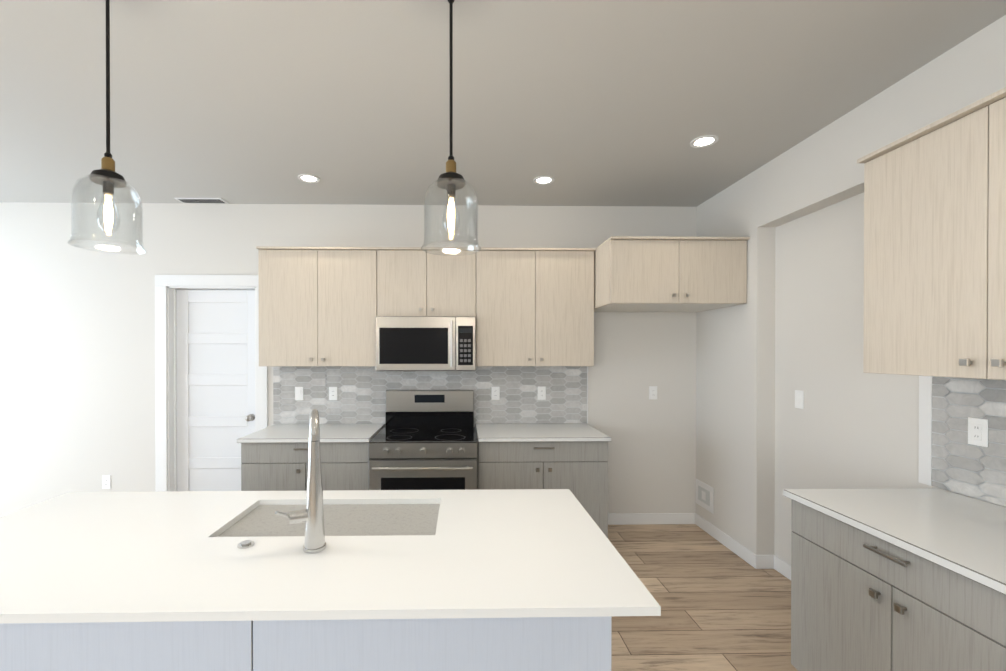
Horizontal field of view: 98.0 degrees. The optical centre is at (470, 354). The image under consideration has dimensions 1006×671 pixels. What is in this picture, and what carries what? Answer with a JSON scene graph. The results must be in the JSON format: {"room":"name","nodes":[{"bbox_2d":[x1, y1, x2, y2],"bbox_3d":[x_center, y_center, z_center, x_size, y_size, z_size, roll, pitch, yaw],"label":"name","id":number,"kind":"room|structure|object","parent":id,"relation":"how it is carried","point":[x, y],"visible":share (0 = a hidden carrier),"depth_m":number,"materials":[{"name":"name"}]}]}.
{"room":"kitchen","nodes":[
{"label":"kitchen","id":0,"kind":"room"},
{"bbox_2d":[0,202,695,516],"bbox_3d":[-1.493,0.097,3.768,7.680,2.740,0.120,0,0,-1],"label":"wall","id":1,"kind":"structure","parent":0,"point":[77,325],"depth_m":3.68,"materials":[{"name":"white paint"}]},
{"bbox_2d":[102,475,110,488],"bbox_3d":[-3.071,1.077,3.678,0.070,0.114,0.008,0,0,-1],"label":"electrical outlet","id":2,"kind":"object","parent":1,"relation":"attached to","point":[106,481],"visible":1,"depth_m":3.68,"materials":[{"name":"white plastic"}]},
{"bbox_2d":[155,275,267,491],"bbox_3d":[-2.190,0.398,3.748,0.936,2.137,0.136,0,0,-1],"label":"door","id":3,"kind":"structure","parent":1,"relation":"attached to","point":[211,391],"depth_m":3.78,"materials":[{"name":"white wood"}]},
{"bbox_2d":[256,246,319,365],"bbox_3d":[-1.416,-0.367,3.538,0.456,0.920,0.332,0,0,-1],"label":"upper cabinet","id":4,"kind":"object","parent":1,"relation":"attached to","point":[289,277],"depth_m":3.37,"materials":[{"name":"beige wood"}]},
{"bbox_2d":[320,247,379,365],"bbox_3d":[-0.959,-0.367,3.546,0.457,0.920,0.332,0,0,-1],"label":"upper cabinet","id":5,"kind":"object","parent":1,"relation":"attached to","point":[322,306],"depth_m":3.38,"materials":[{"name":"beige wood"}]},
{"bbox_2d":[380,247,427,315],"bbox_3d":[-0.538,-0.559,3.553,0.383,0.535,0.332,0,0,-1],"label":"upper cabinet","id":6,"kind":"object","parent":1,"relation":"attached to","point":[403,270],"depth_m":3.39,"materials":[{"name":"beige wood"}]},
{"bbox_2d":[376,316,475,370],"bbox_3d":[-0.345,-0.081,3.499,0.760,0.416,0.452,0,0,-1],"label":"microwave","id":7,"kind":"object","parent":6,"relation":"attached to","point":[425,343],"visible":1,"depth_m":3.31,"materials":[{"name":"silver metal"}]},
{"bbox_2d":[273,366,586,423],"bbox_3d":[-0.338,0.342,3.724,2.672,0.498,0.005,0,0,-1],"label":"backsplash","id":8,"kind":"structure","parent":1,"relation":"attached to","point":[361,394],"depth_m":3.72,"materials":[{"name":"tile"}]},
{"bbox_2d":[295,387,302,399],"bbox_3d":[-1.453,0.332,3.695,0.070,0.114,0.010,0,0,-1],"label":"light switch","id":9,"kind":"object","parent":8,"relation":"attached to","point":[298,393],"visible":1,"depth_m":3.69,"materials":[{"name":"white plastic"}]},
{"bbox_2d":[329,387,336,399],"bbox_3d":[-1.167,0.332,3.701,0.070,0.114,0.008,0,0,-1],"label":"electrical outlet","id":10,"kind":"object","parent":8,"relation":"attached to","point":[332,393],"visible":1,"depth_m":3.70,"materials":[{"name":"white plastic"}]},
{"bbox_2d":[491,386,499,399],"bbox_3d":[0.212,0.332,3.727,0.070,0.114,0.008,0,0,-1],"label":"electrical outlet","id":11,"kind":"object","parent":8,"relation":"attached to","point":[495,393],"visible":1,"depth_m":3.73,"materials":[{"name":"white plastic"}]},
{"bbox_2d":[538,386,545,399],"bbox_3d":[0.607,0.332,3.735,0.070,0.114,0.008,0,0,-1],"label":"electrical outlet","id":12,"kind":"object","parent":8,"relation":"attached to","point":[541,392],"visible":1,"depth_m":3.73,"materials":[{"name":"white plastic"}]},
{"bbox_2d":[428,247,475,316],"bbox_3d":[-0.155,-0.559,3.561,0.383,0.535,0.332,0,0,-1],"label":"upper cabinet","id":13,"kind":"object","parent":1,"relation":"attached to","point":[451,279],"depth_m":3.39,"materials":[{"name":"beige wood"}]},
{"bbox_2d":[476,247,535,365],"bbox_3d":[0.270,-0.367,3.570,0.463,0.920,0.332,0,0,-1],"label":"upper cabinet","id":14,"kind":"object","parent":1,"relation":"attached to","point":[505,277],"depth_m":3.40,"materials":[{"name":"beige wood"}]},
{"bbox_2d":[536,248,595,365],"bbox_3d":[0.732,-0.367,3.579,0.463,0.920,0.332,0,0,-1],"label":"upper cabinet","id":15,"kind":"object","parent":1,"relation":"attached to","point":[564,276],"depth_m":3.41,"materials":[{"name":"beige wood"}]},
{"bbox_2d":[608,513,694,524],"bbox_3d":[1.469,1.419,3.764,0.960,0.095,0.012,0,0,-1],"label":"baseboard","id":16,"kind":"structure","parent":1,"relation":"attached to","point":[613,518],"depth_m":3.76,"materials":[{"name":"white wood"}]},
{"bbox_2d":[649,386,656,398],"bbox_3d":[1.573,0.332,3.762,0.070,0.114,0.008,0,0,-1],"label":"electrical outlet","id":17,"kind":"object","parent":1,"relation":"attached to","point":[652,392],"visible":1,"depth_m":3.76,"materials":[{"name":"white plastic"}]},
{"bbox_2d":[594,236,749,311],"bbox_3d":[1.464,-0.593,3.405,0.974,0.466,0.705,0,0,-1],"label":"upper cabinet","id":18,"kind":"object","parent":1,"relation":"attached to","point":[662,274],"visible":0.98,"depth_m":3.08,"materials":[{"name":"beige wood"}]},
{"bbox_2d":[0,0,1005,206],"bbox_3d":[-1.432,-1.287,0.551,7.680,0.060,7.940,0,0,-1],"label":"ceiling","id":19,"kind":"structure","parent":0,"point":[596,102],"depth_m":2.10,"materials":[{"name":"grey paint"}]},
{"bbox_2d":[68,0,144,253],"bbox_3d":[-1.212,-0.809,1.458,0.204,0.904,0.204,0,0,-1],"label":"pendant light","id":20,"kind":"object","parent":19,"relation":"hanging from","point":[107,178],"visible":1,"depth_m":1.45,"materials":[{"name":"clear glass"}]},
{"bbox_2d":[174,198,228,203],"bbox_3d":[-2.220,-1.267,3.602,0.380,0.009,0.120,0,0,-1],"label":"ceiling vent","id":21,"kind":"object","parent":19,"relation":"in","point":[205,200],"visible":1,"depth_m":3.58,"materials":[{"name":"white metal"}]},
{"bbox_2d":[298,174,319,182],"bbox_3d":[-1.168,-1.267,3.147,0.150,0.006,0.150,0,0,-1],"label":"recessed light","id":22,"kind":"object","parent":19,"relation":"in","point":[308,178],"visible":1,"depth_m":3.15,"materials":[{"name":"white"}]},
{"bbox_2d":[421,0,480,255],"bbox_3d":[-0.067,-0.809,1.480,0.204,0.904,0.204,0,0,-1],"label":"pendant light","id":23,"kind":"object","parent":19,"relation":"hanging from","point":[450,180],"visible":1,"depth_m":1.47,"materials":[{"name":"clear glass"}]},
{"bbox_2d":[534,176,553,184],"bbox_3d":[0.533,-1.267,3.179,0.150,0.006,0.150,0,0,-1],"label":"recessed light","id":24,"kind":"object","parent":19,"relation":"in","point":[542,180],"visible":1,"depth_m":3.18,"materials":[{"name":"white"}]},
{"bbox_2d":[690,135,718,147],"bbox_3d":[1.387,-1.264,2.595,0.150,0.006,0.150,0,0,-1],"label":"recessed light","id":25,"kind":"object","parent":19,"relation":"in","point":[704,141],"visible":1,"depth_m":2.59,"materials":[{"name":"white"}]},
{"bbox_2d":[608,524,797,670],"bbox_3d":[-1.432,1.512,0.565,7.680,0.060,7.940,0,0,-1],"label":"floor","id":26,"kind":"structure","parent":0,"point":[724,608],"depth_m":2.52,"materials":[{"name":"brown wood"}]},
{"bbox_2d":[0,617,611,670],"bbox_3d":[-0.648,1.051,1.593,2.126,0.851,0.620,0,0,-1],"label":"kitchen island","id":27,"kind":"object","parent":26,"relation":"on","point":[557,643],"depth_m":1.29,"materials":[{"name":"grey wood"}]},
{"bbox_2d":[0,489,660,624],"bbox_3d":[-0.646,0.614,1.476,2.186,0.022,0.900,0,0,-1],"label":"island countertop","id":28,"kind":"structure","parent":27,"relation":"on","point":[160,557],"depth_m":1.27,"materials":[{"name":"white stone"}]},
{"bbox_2d":[275,409,325,552],"bbox_3d":[-0.513,0.390,1.395,0.124,0.425,0.239,0,0,-1],"label":"faucet","id":29,"kind":"object","parent":28,"relation":"on","point":[311,516],"visible":1,"depth_m":1.34,"materials":[{"name":"silver metal"}]},
{"bbox_2d":[224,501,435,532],"bbox_3d":[-0.497,0.705,1.632,0.774,0.187,0.389,0,0,-1],"label":"sink","id":30,"kind":"object","parent":28,"relation":"in","point":[339,516],"depth_m":1.66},
{"bbox_2d":[237,424,384,490],"bbox_3d":[-1.189,1.031,3.398,0.929,0.874,0.634,0,0,-1],"label":"base cabinet","id":31,"kind":"object","parent":26,"relation":"on","point":[274,457],"visible":0.46,"depth_m":3.11,"materials":[{"name":"grey wood"}]},
{"bbox_2d":[369,390,476,489],"bbox_3d":[-0.338,0.886,3.352,0.758,1.164,0.738,0,0,-1],"label":"range","id":32,"kind":"object","parent":26,"relation":"on","point":[424,440],"visible":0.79,"depth_m":3.05,"materials":[{"name":"silver metal"}]},
{"bbox_2d":[475,423,610,537],"bbox_3d":[0.523,1.030,3.430,0.956,0.874,0.634,0,0,-1],"label":"base cabinet","id":33,"kind":"object","parent":26,"relation":"on","point":[572,458],"visible":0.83,"depth_m":3.15,"materials":[{"name":"grey wood"}]},
{"bbox_2d":[791,500,1005,670],"bbox_3d":[1.770,1.055,1.486,0.686,0.844,0.913,0,0,-1],"label":"base cabinet","id":34,"kind":"object","parent":26,"relation":"on","point":[910,579],"depth_m":1.53,"materials":[{"name":"grey wood"}]},
{"bbox_2d":[783,488,1005,595],"bbox_3d":[1.791,0.627,-0.337,0.713,0.029,4.582,0,0,-1],"label":"countertop","id":35,"kind":"structure","parent":34,"relation":"on","point":[965,536],"depth_m":1.57,"materials":[{"name":"white stone"}]},
{"bbox_2d":[696,15,1005,564],"bbox_3d":[2.214,0.114,0.272,0.400,2.740,6.990,0,0,-1],"label":"wall","id":36,"kind":"structure","parent":0,"point":[734,427],"depth_m":2.68,"materials":[{"name":"white paint"}]},
{"bbox_2d":[696,479,713,513],"bbox_3d":[1.945,1.177,3.638,0.010,0.210,0.260,0,0,-1],"label":"vent box","id":37,"kind":"object","parent":36,"relation":"attached to","point":[704,495],"visible":1,"depth_m":3.61,"materials":[{"name":"white"}]},
{"bbox_2d":[695,513,759,568],"bbox_3d":[1.950,1.421,3.363,0.012,0.095,0.752,0,0,-1],"label":"baseboard","id":38,"kind":"structure","parent":36,"relation":"attached to","point":[744,553],"depth_m":3.28,"materials":[{"name":"white wood"}]},
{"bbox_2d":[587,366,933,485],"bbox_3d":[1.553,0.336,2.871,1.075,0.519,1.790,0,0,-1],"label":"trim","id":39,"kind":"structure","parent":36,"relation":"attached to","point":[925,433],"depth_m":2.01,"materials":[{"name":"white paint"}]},
{"bbox_2d":[770,555,790,579],"bbox_3d":[2.091,1.426,2.467,0.012,0.095,1.070,0,0,-1],"label":"baseboard","id":40,"kind":"structure","parent":36,"relation":"attached to","point":[775,562],"depth_m":2.93,"materials":[{"name":"white wood"}]},
{"bbox_2d":[795,390,803,408],"bbox_3d":[2.086,0.287,2.776,0.010,0.114,0.070,0,0,-1],"label":"light switch","id":41,"kind":"object","parent":36,"relation":"attached to","point":[799,398],"visible":1,"depth_m":2.77,"materials":[{"name":"white plastic"}]},
{"bbox_2d":[857,101,976,378],"bbox_3d":[1.899,-0.376,1.656,0.422,0.916,0.444,0,0,-1],"label":"upper cabinet","id":42,"kind":"object","parent":36,"relation":"attached to","point":[935,248],"depth_m":1.62,"materials":[{"name":"beige wood"}]},
{"bbox_2d":[932,377,1005,506],"bbox_3d":[2.149,0.363,-0.568,0.005,0.498,5.110,0,0,-1],"label":"backsplash","id":43,"kind":"structure","parent":36,"relation":"attached to","point":[960,465],"depth_m":1.85,"materials":[{"name":"tile"}]},
{"bbox_2d":[968,417,987,446],"bbox_3d":[2.097,0.322,1.806,0.008,0.114,0.070,0,0,-1],"label":"electrical outlet","id":44,"kind":"object","parent":43,"relation":"attached to","point":[977,431],"visible":1,"depth_m":1.80,"materials":[{"name":"white plastic"}]},
{"bbox_2d":[977,87,1005,379],"bbox_3d":[1.908,-0.374,1.212,0.422,0.916,0.445,0,0,-1],"label":"upper cabinet","id":45,"kind":"object","parent":36,"relation":"attached to","point":[991,109],"depth_m":1.42,"materials":[{"name":"beige wood"}]}
]}

